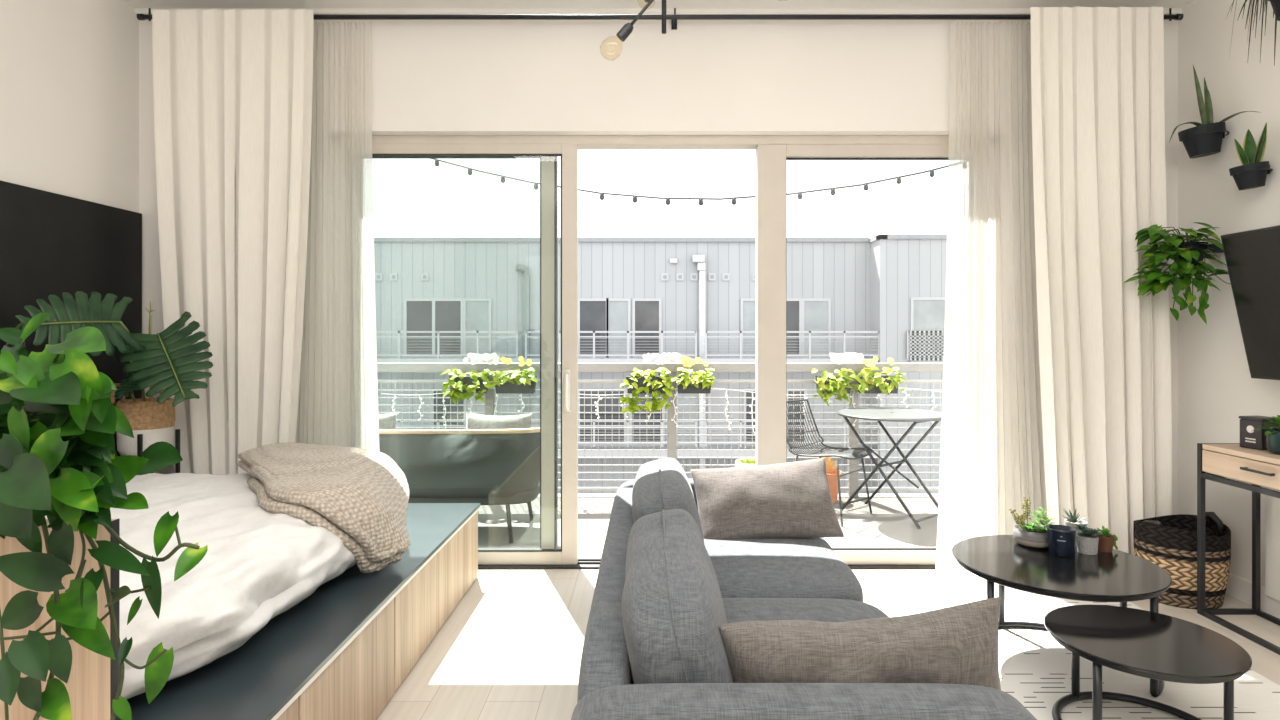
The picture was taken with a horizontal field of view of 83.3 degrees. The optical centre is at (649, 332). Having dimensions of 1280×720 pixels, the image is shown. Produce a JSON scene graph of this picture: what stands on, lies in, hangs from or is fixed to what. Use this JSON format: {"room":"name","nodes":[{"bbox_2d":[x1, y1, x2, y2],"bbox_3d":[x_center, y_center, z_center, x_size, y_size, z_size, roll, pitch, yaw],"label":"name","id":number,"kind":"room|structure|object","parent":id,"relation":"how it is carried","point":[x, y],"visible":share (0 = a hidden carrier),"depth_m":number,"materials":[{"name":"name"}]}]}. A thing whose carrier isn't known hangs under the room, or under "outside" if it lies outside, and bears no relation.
{"room":"studio apartment","nodes":[
{"label":"studio apartment","id":0,"kind":"room"},
{"bbox_2d":[0,0,138,212],"bbox_3d":[-2.815,-0.224,0.655,0.150,3.005,6.810,0,0,0],"label":"wall","id":1,"kind":"structure","parent":0,"point":[69,69],"depth_m":3.42,"materials":[{"name":"paint"}]},
{"bbox_2d":[0,180,141,455],"bbox_3d":[-2.723,0.321,2.670,0.030,1.916,2.340,0,0,0],"label":"headboard","id":2,"kind":"object","parent":1,"relation":"attached to","point":[51,243],"visible":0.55,"depth_m":3.34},
{"bbox_2d":[139,20,1177,514],"bbox_3d":[0.045,-0.224,3.960,5.570,3.005,0.200,0,0,0],"label":"wall","id":3,"kind":"structure","parent":0,"point":[429,77],"depth_m":3.86,"materials":[{"name":"paint"}]},
{"bbox_2d":[372,156,557,548],"bbox_3d":[-1.103,0.117,4.008,1.173,2.299,0.047,0,0,0],"label":"door frame","id":4,"kind":"structure","parent":3,"relation":"in","point":[548,164],"depth_m":3.99,"materials":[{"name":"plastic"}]},
{"bbox_2d":[372,144,577,564],"bbox_3d":[-1.058,0.116,3.930,1.323,2.303,0.084,0,0,0],"label":"door","id":5,"kind":"structure","parent":3,"relation":"in","point":[568,553],"depth_m":3.94,"materials":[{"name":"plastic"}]},
{"bbox_2d":[611,0,655,42],"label":"pendant lamp","id":6,"kind":"object","parent":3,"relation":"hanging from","point":[624,32],"depth_m":2.39,"materials":[{"name":"black metal"}]},
{"bbox_2d":[616,22,633,41],"bbox_3d":[-0.084,-1.003,2.400,0.058,0.061,0.034,0,0,0],"label":"socket","id":7,"kind":"object","parent":6,"relation":"attached to","point":[627,29],"depth_m":2.39,"materials":[{"name":"black metal"}]},
{"bbox_2d":[135,8,1181,13],"bbox_3d":[0.045,-1.712,3.842,5.570,0.028,0.035,0,0,0],"label":"trim","id":8,"kind":"structure","parent":3,"relation":"attached to","point":[137,10],"depth_m":3.83,"materials":[{"name":"black metal"}]},
{"bbox_2d":[372,135,948,148],"bbox_3d":[0.085,0.099,3.992,3.650,2.361,0.116,0,0,0],"label":"trim","id":9,"kind":"structure","parent":3,"relation":"attached to","point":[583,141],"depth_m":3.93,"materials":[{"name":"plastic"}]},
{"bbox_2d":[137,8,1183,29],"bbox_3d":[0.052,-1.659,3.797,5.430,0.065,0.126,0,0,0],"label":"curtain rod","id":10,"kind":"object","parent":3,"relation":"attached to","point":[674,17],"visible":0.78,"depth_m":3.74,"materials":[{"name":"black metal"}]},
{"bbox_2d":[152,9,313,474],"bbox_3d":[-2.142,-0.398,3.711,0.828,2.553,0.082,0,0,0],"label":"curtain","id":11,"kind":"object","parent":10,"relation":"hanging from","point":[232,89],"visible":0.88,"depth_m":3.71,"materials":[{"name":"fabric"}]},
{"bbox_2d":[299,21,379,451],"bbox_3d":[-1.641,-0.383,3.797,0.444,2.523,0.044,0,0,-2],"label":"sheer curtain","id":12,"kind":"object","parent":10,"relation":"hanging from","point":[338,404],"visible":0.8,"depth_m":3.79,"materials":[{"name":"white fabric"}]},
{"bbox_2d":[935,21,1046,573],"bbox_3d":[1.838,-0.189,3.795,0.665,2.911,0.047,0,0,0],"label":"sheer curtain","id":13,"kind":"object","parent":10,"relation":"hanging from","point":[992,452],"visible":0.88,"depth_m":3.79,"materials":[{"name":"white fabric"}]},
{"bbox_2d":[1031,6,1171,554],"bbox_3d":[2.298,-0.203,3.671,0.709,2.941,0.101,0,0,-2],"label":"curtain","id":14,"kind":"object","parent":10,"relation":"hanging from","point":[1097,73],"visible":0.88,"depth_m":3.68,"materials":[{"name":"fabric"}]},
{"bbox_2d":[662,0,665,33],"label":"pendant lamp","id":15,"kind":"object","parent":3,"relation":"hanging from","point":[663,1],"depth_m":2.39,"materials":[{"name":"black metal"}]},
{"bbox_2d":[478,558,935,568],"bbox_3d":[0.085,1.268,3.980,3.650,0.022,0.160,0,0,0],"label":"trim","id":16,"kind":"structure","parent":3,"relation":"attached to","point":[583,563],"depth_m":3.91,"materials":[{"name":"beige wood"}]},
{"bbox_2d":[755,144,948,564],"bbox_3d":[1.225,0.117,3.983,1.270,2.299,0.094,0,0,0],"label":"window","id":17,"kind":"structure","parent":3,"relation":"in","point":[770,159],"depth_m":3.94,"materials":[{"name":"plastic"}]},
{"bbox_2d":[122,0,1194,7],"bbox_3d":[0.045,-1.851,0.655,5.870,0.250,6.810,0,0,0],"label":"ceiling","id":18,"kind":"structure","parent":0,"point":[134,3],"depth_m":3.76,"materials":[{"name":"paint"}]},
{"bbox_2d":[478,494,938,557],"bbox_3d":[0.000,1.474,5.055,9.000,0.250,1.990,0,0,0],"label":"floor","id":19,"kind":"structure","parent":0,"point":[889,524],"depth_m":5.07,"materials":[{"name":"white concrete"}]},
{"bbox_2d":[379,427,539,543],"bbox_3d":[-1.450,0.980,4.864,1.632,0.743,0.660,0,0,0],"label":"loveseat","id":20,"kind":"object","parent":19,"relation":"on","point":[482,466],"visible":0.51,"depth_m":4.57,"materials":[{"name":"grey fabric"}]},
{"bbox_2d":[378,412,396,428],"bbox_3d":[-1.930,0.749,4.791,0.462,0.430,0.175,0,0,-9],"label":"pillow","id":21,"kind":"object","parent":20,"relation":"on","point":[386,421],"visible":0.08,"depth_m":4.82,"materials":[{"name":"white fabric"}]},
{"bbox_2d":[466,412,531,428],"bbox_3d":[-1.020,0.749,4.790,0.462,0.430,0.172,0,0,6],"label":"pillow","id":22,"kind":"object","parent":20,"relation":"on","point":[473,421],"visible":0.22,"depth_m":4.78,"materials":[{"name":"white fabric"}]},
{"bbox_2d":[377,363,942,496],"bbox_3d":[0.000,0.798,5.950,8.800,1.101,0.100,0,0,0],"label":"balcony railing","id":23,"kind":"object","parent":19,"relation":"on","point":[853,480],"visible":0.17,"depth_m":5.94,"materials":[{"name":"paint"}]},
{"bbox_2d":[382,393,401,413],"bbox_3d":[-2.113,0.577,5.905,0.156,0.164,0.015,0,0,0],"label":"fairy lights","id":24,"kind":"object","parent":23,"relation":"hanging from","point":[395,397],"depth_m":5.90,"materials":[{"name":"white plastic"}]},
{"bbox_2d":[417,393,445,428],"bbox_3d":[-1.790,0.639,5.905,0.229,0.287,0.015,0,0,0],"label":"fairy lights","id":25,"kind":"object","parent":23,"relation":"hanging from","point":[435,393],"depth_m":5.90,"materials":[{"name":"white plastic"}]},
{"bbox_2d":[440,352,499,404],"bbox_3d":[-1.453,0.369,5.807,0.471,0.428,0.221,0,0,0],"label":"flower box","id":26,"kind":"object","parent":23,"relation":"attached to","point":[462,386],"visible":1,"depth_m":5.78,"materials":[{"name":"green plant"}]},
{"bbox_2d":[489,356,537,393],"bbox_3d":[-1.094,0.338,5.806,0.402,0.302,0.223,0,0,0],"label":"flower box","id":27,"kind":"object","parent":23,"relation":"attached to","point":[513,383],"visible":1,"depth_m":5.81,"materials":[{"name":"green plant"}]},
{"bbox_2d":[518,394,524,411],"bbox_3d":[-1.053,0.573,5.905,0.049,0.139,0.015,0,0,0],"label":"fairy lights","id":28,"kind":"object","parent":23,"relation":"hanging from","point":[521,394],"depth_m":5.90,"materials":[{"name":"white plastic"}]},
{"bbox_2d":[594,393,627,418],"bbox_3d":[-0.319,0.598,5.905,0.270,0.205,0.015,0,0,0],"label":"fairy lights","id":29,"kind":"object","parent":23,"relation":"hanging from","point":[598,417],"depth_m":5.90,"materials":[{"name":"white plastic"}]},
{"bbox_2d":[620,352,681,414],"bbox_3d":[0.011,0.409,5.796,0.507,0.510,0.242,0,0,0],"label":"flower box","id":30,"kind":"object","parent":23,"relation":"attached to","point":[636,384],"visible":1,"depth_m":5.78,"materials":[{"name":"green plant"}]},
{"bbox_2d":[671,388,677,426],"bbox_3d":[0.201,0.610,5.905,0.049,0.311,0.015,0,0,0],"label":"fairy lights","id":31,"kind":"object","parent":23,"relation":"hanging from","point":[675,388],"depth_m":5.90,"materials":[{"name":"white plastic"}]},
{"bbox_2d":[674,356,714,393],"bbox_3d":[0.361,0.337,5.806,0.331,0.304,0.222,0,0,0],"label":"flower box","id":32,"kind":"object","parent":23,"relation":"attached to","point":[700,382],"visible":1,"depth_m":5.81,"materials":[{"name":"green plant"}]},
{"bbox_2d":[711,388,754,433],"bbox_3d":[0.680,0.639,5.905,0.352,0.369,0.015,0,0,0],"label":"fairy lights","id":33,"kind":"object","parent":23,"relation":"hanging from","point":[726,396],"depth_m":5.90,"materials":[{"name":"white plastic"}]},
{"bbox_2d":[802,394,816,414],"bbox_3d":[1.306,0.586,5.905,0.115,0.164,0.015,0,0,0],"label":"fairy lights","id":34,"kind":"object","parent":23,"relation":"hanging from","point":[802,394],"depth_m":5.90,"materials":[{"name":"white metal"}]},
{"bbox_2d":[812,352,863,405],"bbox_3d":[1.513,0.376,5.800,0.420,0.440,0.235,0,0,0],"label":"flower box","id":35,"kind":"object","parent":23,"relation":"attached to","point":[827,385],"visible":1,"depth_m":5.78,"materials":[{"name":"green plant"}]},
{"bbox_2d":[854,356,906,394],"bbox_3d":[1.849,0.347,5.801,0.411,0.313,0.233,0,0,0],"label":"flower box","id":36,"kind":"object","parent":23,"relation":"attached to","point":[876,384],"visible":0.99,"depth_m":5.79,"materials":[{"name":"green plant"}]},
{"bbox_2d":[898,387,941,409],"bbox_3d":[2.212,0.536,5.905,0.352,0.180,0.015,0,0,0],"label":"fairy lights","id":37,"kind":"object","parent":23,"relation":"hanging from","point":[898,387],"depth_m":5.90,"materials":[{"name":"white plastic"}]},
{"bbox_2d":[735,458,754,466],"bbox_3d":[0.800,1.172,5.620,0.270,0.354,0.270,0,0,0],"label":"planter","id":38,"kind":"object","parent":19,"relation":"on","point":[741,462],"visible":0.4,"depth_m":5.65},
{"bbox_2d":[787,399,873,526],"bbox_3d":[1.294,0.937,5.365,0.598,0.829,0.494,0,0,42],"label":"wire chair","id":39,"kind":"object","parent":19,"relation":"on","point":[847,453],"visible":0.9,"depth_m":5.40,"materials":[{"name":"metal"}]},
{"bbox_2d":[821,457,841,502],"bbox_3d":[1.418,1.168,5.806,0.256,0.362,0.268,0,0,0],"label":"terracotta pot","id":40,"kind":"object","parent":19,"relation":"on","point":[831,470],"visible":0.41,"depth_m":5.72,"materials":[{"name":"orange ceramic"}]},
{"bbox_2d":[838,407,941,528],"bbox_3d":[1.790,0.973,5.330,0.776,0.767,0.776,0,0,-40],"label":"bistro table","id":41,"kind":"object","parent":19,"relation":"on","point":[878,414],"visible":0.93,"depth_m":5.27,"materials":[{"name":"metal"}]},
{"bbox_2d":[376,569,1279,719],"bbox_3d":[0.045,1.379,0.655,5.870,0.200,6.810,0,0,0],"label":"floor","id":42,"kind":"structure","parent":0,"point":[511,648],"depth_m":2.93,"materials":[{"name":"brown wood"}]},
{"bbox_2d":[0,503,479,719],"bbox_3d":[-1.794,0.819,2.567,1.812,0.920,2.414,0,0,0],"label":"platform bed","id":43,"kind":"object","parent":42,"relation":"on","point":[344,650],"visible":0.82,"depth_m":2.09,"materials":[{"name":"wood"}]},
{"bbox_2d":[0,312,207,719],"bbox_3d":[-1.237,0.361,1.369,0.744,0.798,0.295,0,0,20],"label":"pothos","id":44,"kind":"object","parent":43,"relation":"on","point":[59,461],"visible":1,"depth_m":1.27,"materials":[{"name":"green plant"}]},
{"bbox_2d":[114,429,179,471],"bbox_3d":[-2.475,0.685,3.535,0.207,0.410,0.207,0,0,20],"label":"plant stand","id":45,"kind":"object","parent":43,"relation":"on","point":[177,431],"visible":0.18,"depth_m":3.48,"materials":[{"name":"black metal"}]},
{"bbox_2d":[15,291,212,455],"bbox_3d":[-2.328,0.205,3.227,0.538,0.776,0.859,0,0,0],"label":"monstera","id":46,"kind":"object","parent":45,"relation":"on","point":[167,360],"visible":0.92,"depth_m":3.33,"materials":[{"name":"green plant"}]},
{"bbox_2d":[116,398,175,455],"bbox_3d":[-2.475,0.461,3.535,0.244,0.265,0.244,0,0,0],"label":"basket","id":47,"kind":"object","parent":45,"relation":"on","point":[150,418],"depth_m":3.45,"materials":[{"name":"white wicker"}]},
{"bbox_2d":[45,472,354,702],"bbox_3d":[-1.843,0.747,2.450,1.603,0.286,1.943,0,0,0],"label":"duvet","id":48,"kind":"object","parent":43,"relation":"on","point":[257,564],"visible":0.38,"depth_m":2.10,"materials":[{"name":"white fabric"}]},
{"bbox_2d":[237,443,410,572],"bbox_3d":[-1.327,0.690,3.002,0.608,0.370,1.158,0,0,-34],"label":"throw blanket","id":49,"kind":"object","parent":48,"relation":"on","point":[361,494],"visible":1,"depth_m":2.67,"materials":[{"name":"fabric"}]},
{"bbox_2d":[858,578,1279,719],"bbox_3d":[1.220,1.274,2.030,2.100,0.010,3.400,0,0,0],"label":"rug","id":50,"kind":"object","parent":42,"relation":"on","point":[1035,669],"visible":0.1,"depth_m":2.67,"materials":[{"name":"white carpet"}]},
{"bbox_2d":[571,458,1036,719],"bbox_3d":[0.311,0.920,2.532,0.961,0.696,2.283,0,0,0],"label":"sofa","id":51,"kind":"object","parent":50,"relation":"on","point":[653,649],"visible":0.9,"depth_m":1.66,"materials":[{"name":"grey fabric"}]},
{"bbox_2d":[632,458,702,537],"bbox_3d":[0.072,0.779,3.035,0.294,0.403,0.987,0,0,0],"label":"cushion","id":52,"kind":"object","parent":51,"relation":"on","point":[659,484],"depth_m":2.77,"materials":[{"name":"grey fabric"}]},
{"bbox_2d":[621,509,731,683],"bbox_3d":[0.072,0.778,2.034,0.295,0.412,0.995,0,0,0],"label":"cushion","id":53,"kind":"object","parent":51,"relation":"on","point":[673,608],"depth_m":1.64,"materials":[{"name":"grey fabric"}]},
{"bbox_2d":[691,458,843,539],"bbox_3d":[0.510,0.752,3.201,0.645,0.352,0.276,0,0,0],"label":"lumbar pillow","id":54,"kind":"object","parent":51,"relation":"on","point":[789,500],"visible":0.97,"depth_m":3.13,"materials":[{"name":"grey fabric"}]},
{"bbox_2d":[703,538,861,601],"bbox_3d":[0.369,0.984,3.017,0.842,0.207,1.029,0,0,0],"label":"seat cushion","id":55,"kind":"object","parent":51,"relation":"on","point":[807,567],"depth_m":2.70,"materials":[{"name":"grey fabric"}]},
{"bbox_2d":[723,598,888,622],"bbox_3d":[0.369,0.984,2.015,0.842,0.206,0.964,0,0,0],"label":"seat cushion","id":56,"kind":"object","parent":51,"relation":"on","point":[737,609],"depth_m":2.31,"materials":[{"name":"grey fabric"}]},
{"bbox_2d":[718,597,1000,689],"bbox_3d":[0.488,0.778,1.646,0.671,0.367,0.172,0,0,0],"label":"lumbar pillow","id":57,"kind":"object","parent":51,"relation":"on","point":[958,644],"visible":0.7,"depth_m":1.58,"materials":[{"name":"grey fabric"}]},
{"bbox_2d":[952,535,1171,696],"bbox_3d":[1.561,1.074,2.775,0.732,0.390,0.732,0,0,0],"label":"coffee table","id":58,"kind":"object","parent":50,"relation":"on","point":[1122,577],"visible":0.65,"depth_m":2.65,"materials":[{"name":"black paint"}]},
{"bbox_2d":[1009,497,1055,548],"bbox_3d":[1.596,0.781,2.981,0.157,0.195,0.167,0,0,-45],"label":"succulent bowl","id":59,"kind":"object","parent":58,"relation":"on","point":[1033,535],"visible":0.92,"depth_m":2.96,"materials":[{"name":"ceramic"}]},
{"bbox_2d":[1047,524,1075,557],"bbox_3d":[1.633,0.826,2.858,0.101,0.105,0.101,0,0,0],"label":"candle cup","id":60,"kind":"object","parent":58,"relation":"on","point":[1061,539],"visible":1,"depth_m":2.82,"materials":[{"name":"blue glass"}]},
{"bbox_2d":[1063,509,1088,545],"bbox_3d":[1.771,0.800,3.003,0.094,0.156,0.096,0,0,-45],"label":"potted succulent","id":61,"kind":"object","parent":58,"relation":"on","point":[1073,520],"visible":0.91,"depth_m":2.99,"materials":[{"name":"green plant"}]},
{"bbox_2d":[1064,519,1087,545],"bbox_3d":[1.772,0.831,2.995,0.084,0.095,0.084,0,0,0],"label":"pot","id":62,"kind":"object","parent":61,"relation":"on","point":[1068,522],"depth_m":2.98,"materials":[{"name":"white ceramic"}]},
{"bbox_2d":[1073,524,1101,554],"bbox_3d":[1.754,0.824,2.883,0.118,0.109,0.086,0,0,35],"label":"potted succulent","id":63,"kind":"object","parent":58,"relation":"on","point":[1087,541],"visible":1,"depth_m":2.87,"materials":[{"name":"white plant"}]},
{"bbox_2d":[1095,525,1117,552],"bbox_3d":[1.842,0.829,2.905,0.079,0.098,0.074,0,0,28],"label":"potted succulent","id":64,"kind":"object","parent":58,"relation":"on","point":[1106,542],"visible":0.87,"depth_m":2.89,"materials":[{"name":"brown ceramic"}]},
{"bbox_2d":[1095,534,1114,552],"bbox_3d":[1.836,0.848,2.905,0.068,0.062,0.068,0,0,0],"label":"pot","id":65,"kind":"object","parent":64,"relation":"on","point":[1106,542],"depth_m":2.88,"materials":[{"name":"brown ceramic"}]},
{"bbox_2d":[1044,605,1251,719],"bbox_3d":[1.545,1.111,2.265,0.536,0.314,0.536,0,0,0],"label":"coffee table","id":66,"kind":"object","parent":50,"relation":"on","point":[1143,643],"visible":1,"depth_m":2.21,"materials":[{"name":"black paint"}]},
{"bbox_2d":[1133,512,1230,609],"bbox_3d":[2.562,1.068,3.475,0.391,0.421,0.353,0,0,0],"label":"woven basket","id":67,"kind":"object","parent":42,"relation":"on","point":[1169,542],"visible":0.77,"depth_m":3.34,"materials":[{"name":"beige wicker"}]},
{"bbox_2d":[1197,443,1279,654],"bbox_3d":[2.625,0.891,2.638,0.290,0.776,1.300,0,0,0],"label":"console table","id":68,"kind":"object","parent":42,"relation":"on","point":[1219,462],"visible":0.84,"depth_m":3.19,"materials":[{"name":"beige wood"}]},
{"bbox_2d":[1239,415,1279,449],"bbox_3d":[2.655,0.434,3.135,0.104,0.137,0.104,0,0,-12],"label":"tin","id":69,"kind":"object","parent":68,"relation":"on","point":[1256,439],"visible":0.63,"depth_m":3.11,"materials":[{"name":"black metal"}]},
{"bbox_2d":[1252,415,1279,454],"bbox_3d":[2.636,0.421,2.985,0.177,0.163,0.161,0,0,0],"label":"potted plant","id":70,"kind":"object","parent":68,"relation":"on","point":[1272,434],"visible":1,"depth_m":2.98,"materials":[{"name":"green plant"}]},
{"bbox_2d":[1076,533,1098,554],"bbox_3d":[1.752,0.846,2.885,0.080,0.066,0.080,0,0,0],"label":"pot","id":71,"kind":"object","parent":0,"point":[1087,543],"depth_m":2.86,"materials":[{"name":"white ceramic"}]},
{"bbox_2d":[1178,0,1279,586],"bbox_3d":[2.905,-0.224,0.655,0.150,3.005,6.810,0,0,0],"label":"wall","id":72,"kind":"structure","parent":0,"point":[1216,387],"depth_m":3.55,"materials":[{"name":"paint"}]},
{"bbox_2d":[1124,222,1230,323],"bbox_3d":[2.599,-0.291,3.458,0.459,0.503,0.338,0,0,0],"label":"hanging plant","id":73,"kind":"object","parent":72,"relation":"hanging from","point":[1188,256],"visible":0.98,"depth_m":3.48,"materials":[{"name":"green plant"}]},
{"bbox_2d":[1173,242,1208,265],"bbox_3d":[2.657,-0.385,3.550,0.153,0.110,0.153,0,0,0],"label":"pot","id":74,"kind":"object","parent":73,"relation":"on","point":[1194,246],"depth_m":3.49,"materials":[{"name":"black plastic"}]},
{"bbox_2d":[1169,65,1260,157],"bbox_3d":[2.745,-1.099,3.460,0.307,0.455,0.372,0,0,-37],"label":"aloe","id":75,"kind":"object","parent":72,"relation":"attached to","point":[1205,139],"visible":1,"depth_m":3.52,"materials":[{"name":"black plastic"}]},
{"bbox_2d":[1178,122,1225,157],"bbox_3d":[2.727,-0.949,3.560,0.190,0.155,0.188,0,0,0],"label":"pot","id":76,"kind":"object","parent":75,"relation":"on","point":[1205,139],"depth_m":3.51,"materials":[{"name":"black plastic"}]},
{"bbox_2d":[1221,225,1279,379],"bbox_3d":[2.712,-0.122,2.720,0.232,0.656,1.120,0,0,0],"label":"tv","id":77,"kind":"object","parent":72,"relation":"attached to","point":[1252,257],"visible":1,"depth_m":3.15,"materials":[{"name":"black plastic"}]},
{"bbox_2d":[1229,122,1272,189],"bbox_3d":[2.753,-0.809,3.300,0.158,0.302,0.146,0,0,0],"label":"potted snake plant","id":78,"kind":"object","parent":72,"relation":"attached to","point":[1252,173],"visible":1,"depth_m":3.28,"materials":[{"name":"green plant"}]},
{"bbox_2d":[1226,573,1279,618],"bbox_3d":[2.822,1.224,0.630,0.016,0.110,6.460,0,0,0],"label":"baseboard","id":79,"kind":"structure","parent":72,"relation":"attached to","point":[1239,588],"depth_m":3.39,"materials":[{"name":"beige paint"}]},
{"bbox_2d":[1226,0,1279,64],"bbox_3d":[2.607,-1.369,2.960,0.444,0.418,0.489,0,0,0],"label":"hanging plant","id":80,"kind":"object","parent":72,"relation":"hanging from","point":[1275,4],"visible":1,"depth_m":3.06,"materials":[{"name":"green plant"}]},
{"bbox_2d":[1265,488,1279,600],"bbox_3d":[2.816,0.887,2.742,0.028,0.616,1.084,0,0,0],"label":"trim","id":81,"kind":"structure","parent":72,"relation":"attached to","point":[1272,504],"depth_m":3.24,"materials":[{"name":"white paint"}]},
{"label":"outside","id":82,"kind":"structure","parent":0,"visible":0},
{"bbox_3d":[0.000,9.629,33.250,120.000,0.300,53.500,0,0,0],"label":"ground","id":83,"kind":"structure","parent":82,"visible":0},
{"bbox_2d":[374,234,946,493],"bbox_3d":[-1.000,2.891,30.425,42.000,13.177,7.550,0,0,0],"label":"apartment building","id":84,"kind":"structure","parent":83,"relation":"on","point":[438,300],"depth_m":27.97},
{"bbox_2d":[375,273,382,280],"bbox_3d":[-10.539,-2.178,27.975,0.280,0.280,0.050,0,0,0],"label":"vent","id":85,"kind":"object","parent":84,"relation":"attached to","point":[378,276],"depth_m":27.95,"materials":[{"name":"white metal"}]},
{"bbox_2d":[390,273,397,280],"bbox_3d":[-9.956,-2.178,27.975,0.280,0.280,0.050,0,0,0],"label":"vent","id":86,"kind":"object","parent":84,"relation":"attached to","point":[393,276],"depth_m":27.95,"materials":[{"name":"white metal"}]},
{"bbox_2d":[421,273,428,280],"bbox_3d":[-8.750,-2.178,27.975,0.280,0.280,0.050,0,0,0],"label":"vent","id":87,"kind":"object","parent":84,"relation":"attached to","point":[424,276],"depth_m":27.95,"materials":[{"name":"white metal"}]},
{"bbox_2d":[661,273,668,280],"bbox_3d":[0.583,-2.178,27.975,0.280,0.280,0.050,0,0,0],"label":"vent","id":88,"kind":"object","parent":84,"relation":"attached to","point":[664,276],"depth_m":27.95,"materials":[{"name":"white metal"}]},
{"bbox_2d":[676,273,683,280],"bbox_3d":[1.167,-2.178,27.975,0.280,0.280,0.050,0,0,0],"label":"vent","id":89,"kind":"object","parent":84,"relation":"attached to","point":[679,276],"depth_m":27.95,"materials":[{"name":"white metal"}]},
{"bbox_2d":[690,273,697,280],"bbox_3d":[1.711,-2.178,27.975,0.280,0.280,0.050,0,0,0],"label":"vent","id":90,"kind":"object","parent":84,"relation":"attached to","point":[693,276],"depth_m":27.95,"materials":[{"name":"white metal"}]},
{"bbox_2d":[708,273,715,280],"bbox_3d":[2.411,-2.178,27.975,0.280,0.280,0.050,0,0,0],"label":"vent","id":91,"kind":"object","parent":84,"relation":"attached to","point":[711,276],"depth_m":27.95,"materials":[{"name":"white metal"}]},
{"bbox_2d":[722,273,729,280],"bbox_3d":[2.956,-2.178,27.975,0.280,0.280,0.050,0,0,0],"label":"vent","id":92,"kind":"object","parent":84,"relation":"attached to","point":[725,276],"depth_m":27.95,"materials":[{"name":"white metal"}]},
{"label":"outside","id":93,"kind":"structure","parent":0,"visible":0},
{"bbox_2d":[433,159,539,189],"bbox_3d":[-1.811,-1.755,8.000,1.174,0.332,0.053,0,0,0],"label":"festoon lights","id":94,"kind":"object","parent":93,"point":[470,169],"depth_m":7.99},
{"bbox_2d":[578,189,754,205],"bbox_3d":[0.183,-1.501,8.000,1.949,0.177,0.053,0,0,0],"label":"festoon lights","id":95,"kind":"object","parent":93,"point":[733,202],"depth_m":7.99},
{"bbox_2d":[787,165,947,199],"bbox_3d":[2.409,-1.667,8.000,1.772,0.377,0.053,0,0,0],"label":"festoon lights","id":96,"kind":"object","parent":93,"point":[931,171],"depth_m":7.99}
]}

